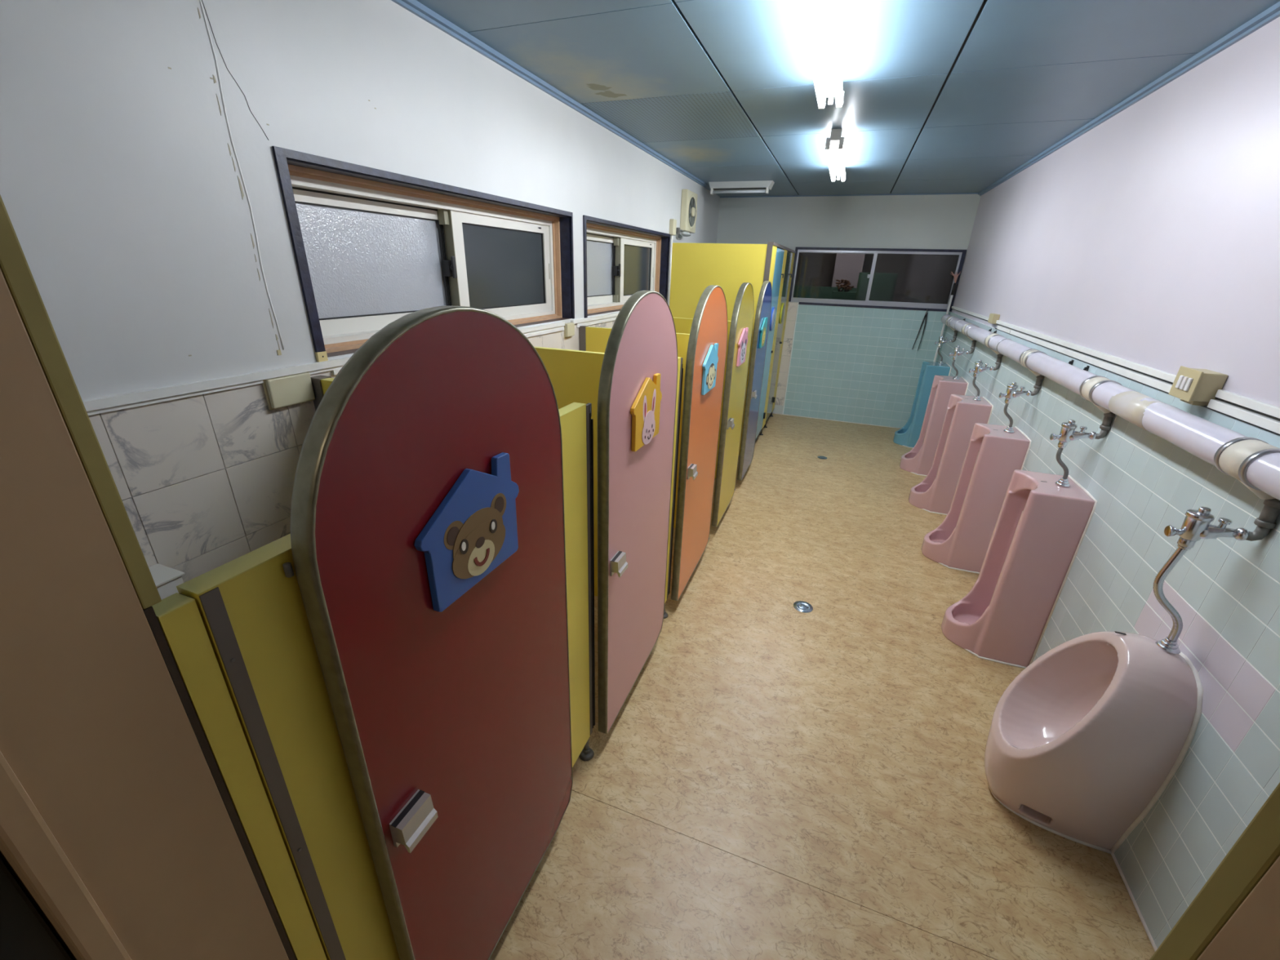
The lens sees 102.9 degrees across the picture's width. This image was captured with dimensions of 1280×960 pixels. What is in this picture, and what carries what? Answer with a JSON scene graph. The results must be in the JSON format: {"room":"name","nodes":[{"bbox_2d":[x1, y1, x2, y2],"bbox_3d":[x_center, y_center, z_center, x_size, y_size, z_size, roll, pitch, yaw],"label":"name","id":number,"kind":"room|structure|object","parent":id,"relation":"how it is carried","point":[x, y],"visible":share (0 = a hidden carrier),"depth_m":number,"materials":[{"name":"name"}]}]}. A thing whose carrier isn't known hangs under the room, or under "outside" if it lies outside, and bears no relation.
{"room":"public restroom","nodes":[
{"label":"public restroom","id":0,"kind":"room"},
{"bbox_2d":[0,0,719,582],"bbox_3d":[-0.303,-1.014,3.517,0.255,2.405,6.385,10,24,19],"label":"wall","id":1,"kind":"structure","parent":0,"point":[140,193],"depth_m":1.25,"materials":[{"name":"paint"}]},
{"bbox_2d":[148,563,185,599],"bbox_3d":[-1.148,0.285,1.150,0.100,0.096,0.185,10,24,19],"label":"paper holder","id":2,"kind":"object","parent":1,"relation":"attached to","point":[166,579],"visible":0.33,"depth_m":1.18,"materials":[{"name":"white"}]},
{"bbox_2d":[262,371,315,409],"bbox_3d":[-0.994,-0.255,1.452,0.019,0.086,0.135,10,24,19],"label":"box","id":3,"kind":"object","parent":1,"relation":"attached to","point":[280,392],"visible":1,"depth_m":1.44,"materials":[{"name":"beige plastic"}]},
{"bbox_2d":[82,321,564,415],"bbox_3d":[-0.848,-0.441,1.804,0.018,0.045,2.370,10,24,19],"label":"trim","id":4,"kind":"structure","parent":1,"relation":"attached to","point":[127,400],"depth_m":1.27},
{"bbox_2d":[271,146,574,361],"bbox_3d":[-0.751,-0.907,2.159,0.201,0.551,1.635,10,24,19],"label":"window","id":5,"kind":"structure","parent":1,"relation":"in","point":[371,251],"depth_m":1.94,"materials":[{"name":"blue paint"}]},
{"bbox_2d":[391,0,707,186],"bbox_3d":[-0.300,-1.917,2.640,0.028,0.027,5.240,10,24,19],"label":"trim","id":6,"kind":"structure","parent":1,"relation":"attached to","point":[415,7],"depth_m":2.12,"materials":[{"name":"blue"}]},
{"bbox_2d":[564,322,574,337],"bbox_3d":[-0.399,-0.850,2.889,0.021,0.075,0.091,10,24,19],"label":"box","id":7,"kind":"object","parent":1,"relation":"attached to","point":[569,328],"visible":1,"depth_m":2.87,"materials":[{"name":"beige plastic"}]},
{"bbox_2d":[570,304,669,327],"bbox_3d":[-0.071,-1.200,3.689,0.018,0.045,1.780,10,24,19],"label":"trim","id":8,"kind":"structure","parent":1,"relation":"attached to","point":[611,317],"depth_m":3.17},
{"bbox_2d":[582,214,670,318],"bbox_3d":[-0.130,-1.516,3.670,0.198,0.551,1.579,10,24,19],"label":"window","id":9,"kind":"structure","parent":1,"relation":"in","point":[621,260],"depth_m":3.68,"materials":[{"name":"blue paint"}]},
{"bbox_2d":[667,235,672,304],"bbox_3d":[0.258,-1.769,4.359,0.015,0.585,0.015,1,23,-2],"label":"conduit","id":10,"kind":"object","parent":1,"relation":"attached to","point":[671,245],"visible":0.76,"depth_m":4.34,"materials":[{"name":"white plastic"}]},
{"bbox_2d":[669,218,682,239],"bbox_3d":[0.300,-2.089,4.262,0.049,0.147,0.194,15,26,29],"label":"switch","id":11,"kind":"object","parent":1,"relation":"attached to","point":[673,223],"visible":1,"depth_m":4.19,"materials":[{"name":"beige plastic"}]},
{"bbox_2d":[675,227,691,236],"bbox_3d":[0.380,-2.124,4.380,0.088,0.060,0.260,15,26,28],"label":"wall lamp","id":12,"kind":"object","parent":1,"relation":"attached to","point":[677,229],"visible":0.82,"depth_m":4.33,"materials":[{"name":"grey glass"}]},
{"bbox_2d":[680,231,691,236],"bbox_3d":[0.394,-2.123,4.407,0.081,0.040,0.207,10,24,19],"label":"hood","id":13,"kind":"object","parent":12,"relation":"attached to","point":[683,233],"depth_m":4.35,"materials":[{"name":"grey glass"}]},
{"bbox_2d":[680,189,697,233],"bbox_3d":[0.442,-2.365,4.505,0.076,0.316,0.327,10,24,19],"label":"fan","id":14,"kind":"object","parent":1,"relation":"attached to","point":[689,198],"visible":0.98,"depth_m":4.42,"materials":[{"name":"beige plastic"}]},
{"bbox_2d":[669,242,773,455],"bbox_3d":[0.637,-1.110,4.502,0.831,1.780,0.040,10,24,19],"label":"wall","id":15,"kind":"structure","parent":1,"relation":"attached to","point":[695,267],"depth_m":4.24,"materials":[{"name":"yellow laminate"}]},
{"bbox_2d":[488,413,1155,959],"bbox_3d":[0.639,0.652,2.819,2.700,0.080,8.085,10,24,19],"label":"floor","id":16,"kind":"structure","parent":0,"point":[775,780],"depth_m":1.76,"materials":[{"name":"beige"}]},
{"bbox_2d":[151,592,327,959],"bbox_3d":[-0.510,0.723,0.780,0.031,1.288,0.035,10,24,19],"label":"panel","id":17,"kind":"object","parent":16,"relation":"on","point":[179,617],"visible":0.87,"depth_m":0.61,"materials":[{"name":"yellow laminate"}]},
{"bbox_2d":[176,533,399,959],"bbox_3d":[-0.478,0.690,0.856,0.056,1.293,0.141,10,24,19],"label":"panel","id":18,"kind":"object","parent":16,"relation":"on","point":[251,606],"visible":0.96,"depth_m":0.68,"materials":[{"name":"yellow laminate"}]},
{"bbox_2d":[289,306,573,959],"bbox_3d":[-0.299,0.428,1.060,0.070,1.496,0.617,10,24,19],"label":"door","id":19,"kind":"structure","parent":18,"relation":"attached to","point":[453,724],"depth_m":0.86,"materials":[{"name":"red laminate"}]},
{"bbox_2d":[414,452,519,612],"bbox_3d":[-0.287,0.081,0.890,0.017,0.214,0.262,10,24,19],"label":"plaque","id":20,"kind":"object","parent":19,"relation":"attached to","point":[473,531],"visible":1,"depth_m":0.87,"materials":[{"name":"blue"}]},
{"bbox_2d":[310,374,333,410],"bbox_3d":[-0.609,0.356,1.641,0.816,1.299,0.040,10,24,19],"label":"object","id":21,"kind":"structure","parent":16,"relation":"on","point":[320,384],"depth_m":1.51,"materials":[{"name":"yellow laminate"}]},
{"bbox_2d":[533,346,604,596],"bbox_3d":[-0.298,0.052,2.395,0.816,1.299,0.040,10,24,19],"label":"wall","id":22,"kind":"structure","parent":16,"relation":"on","point":[574,375],"depth_m":2.18,"materials":[{"name":"yellow laminate"}]},
{"bbox_2d":[558,402,595,767],"bbox_3d":[-0.214,0.432,1.496,0.056,1.293,0.299,10,24,19],"label":"panel","id":23,"kind":"object","parent":16,"relation":"on","point":[576,422],"visible":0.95,"depth_m":1.47,"materials":[{"name":"yellow laminate"}]},
{"bbox_2d":[578,325,689,528],"bbox_3d":[0.009,-0.248,3.140,0.816,1.299,0.040,10,24,19],"label":"wall","id":24,"kind":"structure","parent":16,"relation":"on","point":[591,339],"depth_m":3.00,"materials":[{"name":"yellow laminate"}]},
{"bbox_2d":[663,356,683,618],"bbox_3d":[0.099,0.125,2.258,0.056,1.293,0.272,10,24,19],"label":"panel","id":25,"kind":"object","parent":16,"relation":"on","point":[680,370],"visible":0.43,"depth_m":2.29,"materials":[{"name":"yellow laminate"}]},
{"bbox_2d":[596,290,677,733],"bbox_3d":[0.015,0.120,1.824,0.070,1.496,0.639,10,24,19],"label":"door","id":26,"kind":"structure","parent":25,"relation":"attached to","point":[634,487],"depth_m":1.71,"materials":[{"name":"pink laminate"}]},
{"bbox_2d":[630,373,662,451],"bbox_3d":[0.024,-0.221,1.644,0.017,0.218,0.262,10,24,19],"label":"plaque","id":27,"kind":"object","parent":26,"relation":"attached to","point":[645,409],"visible":1,"depth_m":1.62,"materials":[{"name":"orange"}]},
{"bbox_2d":[673,317,731,478],"bbox_3d":[0.340,-0.573,3.946,0.816,1.299,0.040,10,24,19],"label":"wall","id":28,"kind":"structure","parent":16,"relation":"on","point":[682,325],"depth_m":3.72,"materials":[{"name":"yellow laminate"}]},
{"bbox_2d":[734,331,752,490],"bbox_3d":[0.714,-0.476,3.749,0.056,1.293,0.329,10,24,19],"label":"panel","id":29,"kind":"object","parent":16,"relation":"on","point":[752,331],"visible":0.04,"depth_m":3.86,"materials":[{"name":"yellow laminate"}]},
{"bbox_2d":[711,282,754,527],"bbox_3d":[0.628,-0.479,3.311,0.070,1.496,0.592,10,24,19],"label":"door","id":30,"kind":"structure","parent":29,"relation":"attached to","point":[735,379],"depth_m":3.20,"materials":[{"name":"yellow"}]},
{"bbox_2d":[736,327,748,366],"bbox_3d":[0.626,-0.813,3.108,0.016,0.214,0.262,10,24,19],"label":"plaque","id":31,"kind":"object","parent":30,"relation":"attached to","point":[742,344],"visible":1,"depth_m":3.07,"materials":[{"name":"pink"}]},
{"bbox_2d":[755,241,795,441],"bbox_3d":[1.341,-1.350,5.181,0.053,1.844,1.888,10,24,19],"label":"door frame","id":32,"kind":"object","parent":16,"relation":"on","point":[775,246],"visible":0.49,"depth_m":5.26,"materials":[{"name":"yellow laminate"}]},
{"bbox_2d":[755,248,784,439],"bbox_3d":[1.220,-1.250,4.851,0.053,1.724,0.570,10,24,19],"label":"door","id":33,"kind":"structure","parent":32,"relation":"attached to","point":[780,252],"depth_m":4.86,"materials":[{"name":"blue"}]},
{"bbox_2d":[769,306,775,330],"bbox_3d":[1.222,-1.484,4.704,0.013,0.210,0.210,10,24,19],"label":"door sign","id":34,"kind":"object","parent":33,"relation":"attached to","point":[773,312],"visible":1,"depth_m":4.66,"materials":[{"name":"blue"}]},
{"bbox_2d":[765,251,792,421],"bbox_3d":[1.504,-1.527,5.540,0.053,1.724,0.540,10,24,19],"label":"door","id":35,"kind":"structure","parent":32,"relation":"attached to","point":[788,260],"depth_m":5.52,"materials":[{"name":"green laminate"}]},
{"bbox_2d":[779,302,784,324],"bbox_3d":[1.497,-1.753,5.371,0.013,0.210,0.210,10,24,19],"label":"door sign","id":36,"kind":"object","parent":35,"relation":"attached to","point":[783,304],"visible":1,"depth_m":5.33,"materials":[{"name":"yellow"}]},
{"bbox_2d":[793,600,813,613],"bbox_3d":[0.860,0.667,2.689,0.100,0.005,0.100,10,24,19],"label":"floor drain","id":37,"kind":"object","parent":16,"relation":"on","point":[800,606],"visible":1,"depth_m":2.69,"materials":[{"name":"silver metal"}]},
{"bbox_2d":[817,455,826,459],"bbox_3d":[1.743,-0.215,4.877,0.090,0.005,0.090,10,24,19],"label":"floor drain","id":38,"kind":"object","parent":16,"relation":"on","point":[820,456],"visible":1,"depth_m":4.87,"materials":[{"name":"silver metal"}]},
{"bbox_2d":[893,360,951,448],"bbox_3d":[2.858,-0.769,5.207,0.342,0.843,0.314,10,24,19],"label":"urinal","id":39,"kind":"object","parent":16,"relation":"on","point":[908,436],"visible":0.59,"depth_m":5.13,"materials":[{"name":"blue ceramic"}]},
{"bbox_2d":[899,374,968,475],"bbox_3d":[2.563,-0.481,4.492,0.342,0.843,0.314,10,24,19],"label":"urinal","id":40,"kind":"object","parent":16,"relation":"on","point":[918,461],"visible":0.66,"depth_m":4.41,"materials":[{"name":"pink ceramic"}]},
{"bbox_2d":[933,271,960,361],"bbox_3d":[3.154,-1.317,5.445,0.091,1.686,0.127,10,24,19],"label":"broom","id":41,"kind":"object","parent":16,"relation":"on","point":[955,276],"visible":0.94,"depth_m":5.24,"materials":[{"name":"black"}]},
{"bbox_2d":[908,394,993,515],"bbox_3d":[2.269,-0.193,3.777,0.342,0.843,0.314,10,24,19],"label":"urinal","id":42,"kind":"object","parent":16,"relation":"on","point":[935,494],"visible":0.79,"depth_m":3.69,"materials":[{"name":"pink ceramic"}]},
{"bbox_2d":[920,422,1031,573],"bbox_3d":[1.971,0.099,3.054,0.342,0.843,0.314,10,24,19],"label":"urinal","id":43,"kind":"object","parent":16,"relation":"on","point":[961,542],"visible":0.88,"depth_m":2.95,"materials":[{"name":"pink ceramic"}]},
{"bbox_2d":[941,469,1097,668],"bbox_3d":[1.673,0.391,2.331,0.342,0.843,0.314,10,24,19],"label":"urinal","id":44,"kind":"object","parent":16,"relation":"on","point":[1042,525],"visible":0.99,"depth_m":2.23,"materials":[{"name":"pink ceramic"}]},
{"bbox_2d":[984,631,1203,853],"bbox_3d":[1.344,0.766,1.590,0.354,0.698,0.346,10,24,19],"label":"urinal","id":45,"kind":"object","parent":16,"relation":"on","point":[1083,743],"visible":1,"depth_m":1.49,"materials":[{"name":"pink ceramic"}]},
{"bbox_2d":[416,0,1279,196],"bbox_3d":[1.013,-1.919,2.609,2.700,0.080,6.385,10,24,19],"label":"ceiling","id":46,"kind":"structure","parent":0,"point":[941,96],"depth_m":2.07,"materials":[{"name":"blue"}]},
{"bbox_2d":[708,180,774,195],"bbox_3d":[0.927,-2.699,4.722,0.587,0.107,0.190,10,24,19],"label":"ceiling light","id":47,"kind":"object","parent":46,"relation":"attached to","point":[758,186],"visible":1,"depth_m":4.67,"materials":[{"name":"white"}]},
{"bbox_2d":[798,0,844,109],"bbox_3d":[0.608,-1.444,1.666,0.102,0.098,1.230,10,24,19],"label":"ceiling lamp","id":48,"kind":"object","parent":46,"relation":"attached to","point":[826,12],"visible":1,"depth_m":1.66,"materials":[{"name":"white"}]},
{"bbox_2d":[818,90,844,109],"bbox_3d":[0.825,-1.656,2.192,0.098,0.098,0.016,10,24,19],"label":"socket","id":49,"kind":"object","parent":48,"relation":"attached to","point":[825,95],"depth_m":2.19,"materials":[{"name":"white"}]},
{"bbox_2d":[825,128,845,182],"bbox_3d":[1.328,-2.155,3.432,0.102,0.098,1.200,10,24,19],"label":"ceiling lamp","id":50,"kind":"object","parent":46,"relation":"attached to","point":[837,140],"visible":1,"depth_m":3.15,"materials":[{"name":"white"}]},
{"bbox_2d":[825,128,844,150],"bbox_3d":[1.117,-1.949,2.919,0.098,0.098,0.016,10,24,19],"label":"socket","id":51,"kind":"object","parent":50,"relation":"attached to","point":[836,134],"depth_m":2.91,"materials":[{"name":"white"}]},
{"bbox_2d":[716,192,980,428],"bbox_3d":[2.069,-1.901,5.831,2.820,2.407,0.162,10,24,19],"label":"wall","id":52,"kind":"structure","parent":0,"point":[856,365],"depth_m":5.66,"materials":[{"name":"white tile"}]},
{"bbox_2d":[720,192,978,197],"bbox_3d":[2.088,-2.961,5.309,2.555,0.011,0.012,10,24,19],"label":"trim","id":53,"kind":"structure","parent":52,"relation":"attached to","point":[956,193],"depth_m":5.25,"materials":[{"name":"blue"}]},
{"bbox_2d":[788,247,966,311],"bbox_3d":[2.490,-2.169,5.496,1.655,0.592,0.074,10,24,19],"label":"window","id":54,"kind":"structure","parent":52,"relation":"in","point":[893,278],"depth_m":5.47,"materials":[{"name":"blue paint"}]},
{"bbox_2d":[911,308,928,350],"bbox_3d":[2.999,-1.606,5.456,0.077,0.431,0.028,10,24,19],"label":"tongs","id":55,"kind":"object","parent":52,"relation":"hanging from","point":[926,313],"visible":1,"depth_m":5.43,"materials":[{"name":"black"}]},
{"bbox_2d":[937,16,1279,951],"bbox_3d":[2.195,-0.579,2.663,0.134,2.407,6.385,10,24,19],"label":"wall","id":56,"kind":"structure","parent":0,"point":[1150,237],"depth_m":1.68,"materials":[{"name":"white tile"}]},
{"bbox_2d":[934,330,957,364],"bbox_3d":[2.954,-1.292,4.958,0.172,0.326,0.054,16,26,30],"label":"valve","id":57,"kind":"object","parent":56,"relation":"attached to","point":[941,339],"visible":0.98,"depth_m":4.93,"materials":[{"name":"silver metal"}]},
{"bbox_2d":[948,339,976,379],"bbox_3d":[2.659,-1.004,4.243,0.172,0.326,0.054,16,26,30],"label":"valve","id":58,"kind":"object","parent":56,"relation":"attached to","point":[957,352],"visible":1,"depth_m":4.22,"materials":[{"name":"silver metal"}]},
{"bbox_2d":[968,353,1003,400],"bbox_3d":[2.365,-0.715,3.528,0.172,0.326,0.054,16,26,30],"label":"valve","id":59,"kind":"object","parent":56,"relation":"attached to","point":[978,368],"visible":1,"depth_m":3.50,"materials":[{"name":"silver metal"}]},
{"bbox_2d":[987,313,999,324],"bbox_3d":[2.588,-1.183,3.738,0.039,0.066,0.150,10,24,19],"label":"junction box","id":60,"kind":"object","parent":56,"relation":"attached to","point":[993,318],"visible":0.98,"depth_m":3.68,"materials":[{"name":"beige plastic"}]},
{"bbox_2d":[999,374,1044,432],"bbox_3d":[2.067,-0.424,2.805,0.172,0.326,0.054,16,26,30],"label":"valve","id":61,"kind":"object","parent":56,"relation":"attached to","point":[1011,392],"visible":0.99,"depth_m":2.78,"materials":[{"name":"silver metal"}]},
{"bbox_2d":[1049,412,1115,487],"bbox_3d":[1.769,-0.132,2.082,0.172,0.326,0.054,16,26,30],"label":"valve","id":62,"kind":"object","parent":56,"relation":"attached to","point":[1068,433],"visible":0.98,"depth_m":2.06,"materials":[{"name":"silver metal"}]},
{"bbox_2d":[941,314,1279,500],"bbox_3d":[2.045,-0.580,2.600,0.117,0.132,5.870,10,24,19],"label":"pipe","id":63,"kind":"object","parent":56,"relation":"attached to","point":[1254,462],"visible":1,"depth_m":1.53,"materials":[{"name":"beige"}]},
{"bbox_2d":[951,306,1279,418],"bbox_3d":[2.148,-0.723,2.641,0.014,0.022,6.155,10,24,19],"label":"trim","id":64,"kind":"structure","parent":56,"relation":"attached to","point":[1261,406],"depth_m":1.85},
{"bbox_2d":[951,308,1279,435],"bbox_3d":[2.143,-0.694,2.649,0.018,0.036,6.125,10,24,19],"label":"wall trim","id":65,"kind":"structure","parent":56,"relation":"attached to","point":[1222,406],"depth_m":1.79,"materials":[{"name":"white plastic"}]},
{"bbox_2d":[977,1,1279,195],"bbox_3d":[2.171,-1.676,2.248,0.028,0.027,6.155,10,24,19],"label":"trim","id":66,"kind":"structure","parent":56,"relation":"attached to","point":[1272,13],"depth_m":2.00,"materials":[{"name":"blue"}]},
{"bbox_2d":[1168,365,1227,405],"bbox_3d":[1.658,-0.279,1.523,0.069,0.101,0.111,10,24,19],"label":"switch box","id":67,"kind":"object","parent":56,"relation":"attached to","point":[1193,386],"visible":0.97,"depth_m":1.49,"materials":[{"name":"beige plastic"}]},
{"bbox_2d":[1152,498,1279,653],"bbox_3d":[1.450,0.244,1.340,0.172,0.470,0.058,16,26,30],"label":"valve","id":68,"kind":"object","parent":56,"relation":"attached to","point":[1196,526],"visible":1,"depth_m":1.30,"materials":[{"name":"silver metal"}]},
{"bbox_3d":[-0.202,0.293,0.383,2.870,2.405,0.115,10,24,19],"label":"wall","id":69,"kind":"structure","parent":0,"visible":0},
{"bbox_2d":[0,195,1279,959],"bbox_3d":[-0.148,0.464,0.424,0.930,2.060,0.157,10,24,19],"label":"door frame","id":70,"kind":"structure","parent":69,"relation":"in","point":[120,824],"depth_m":0.46,"materials":[{"name":"paint"}]},
{"bbox_2d":[0,857,72,959],"bbox_3d":[-0.722,0.593,0.163,0.036,1.970,0.792,10,24,19],"label":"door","id":71,"kind":"structure","parent":70,"relation":"attached to","point":[24,935],"depth_m":0.47,"materials":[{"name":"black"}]},
{"bbox_3d":[0.414,-0.183,3.021,0.056,1.293,0.259,10,24,19],"label":"panel","id":72,"kind":"object","parent":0,"visible":0},
{"bbox_2d":[671,284,727,600],"bbox_3d":[0.328,-0.186,2.583,0.070,1.496,0.662,10,24,19],"label":"door","id":73,"kind":"structure","parent":72,"relation":"attached to","point":[701,414],"depth_m":2.47,"materials":[{"name":"orange laminate"}]},
{"bbox_2d":[701,342,718,395],"bbox_3d":[0.331,-0.523,2.389,0.017,0.214,0.262,10,24,19],"label":"plaque","id":74,"kind":"object","parent":73,"relation":"attached to","point":[709,365],"visible":1,"depth_m":2.36,"materials":[{"name":"blue"}]},
{"bbox_3d":[0.995,-0.797,4.412,0.036,1.193,0.068,10,24,19],"label":"panel","id":75,"kind":"object","parent":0,"visible":0},
{"bbox_2d":[737,280,772,480],"bbox_3d":[0.936,-0.781,4.060,0.070,1.496,0.572,10,24,19],"label":"door","id":76,"kind":"structure","parent":75,"relation":"attached to","point":[763,308],"depth_m":3.95,"materials":[{"name":"blue laminate"}]},
{"bbox_2d":[758,317,768,348],"bbox_3d":[0.933,-1.113,3.853,0.015,0.214,0.262,10,24,19],"label":"plaque","id":77,"kind":"object","parent":76,"relation":"attached to","point":[764,326],"visible":1,"depth_m":3.81,"materials":[{"name":"teal"}]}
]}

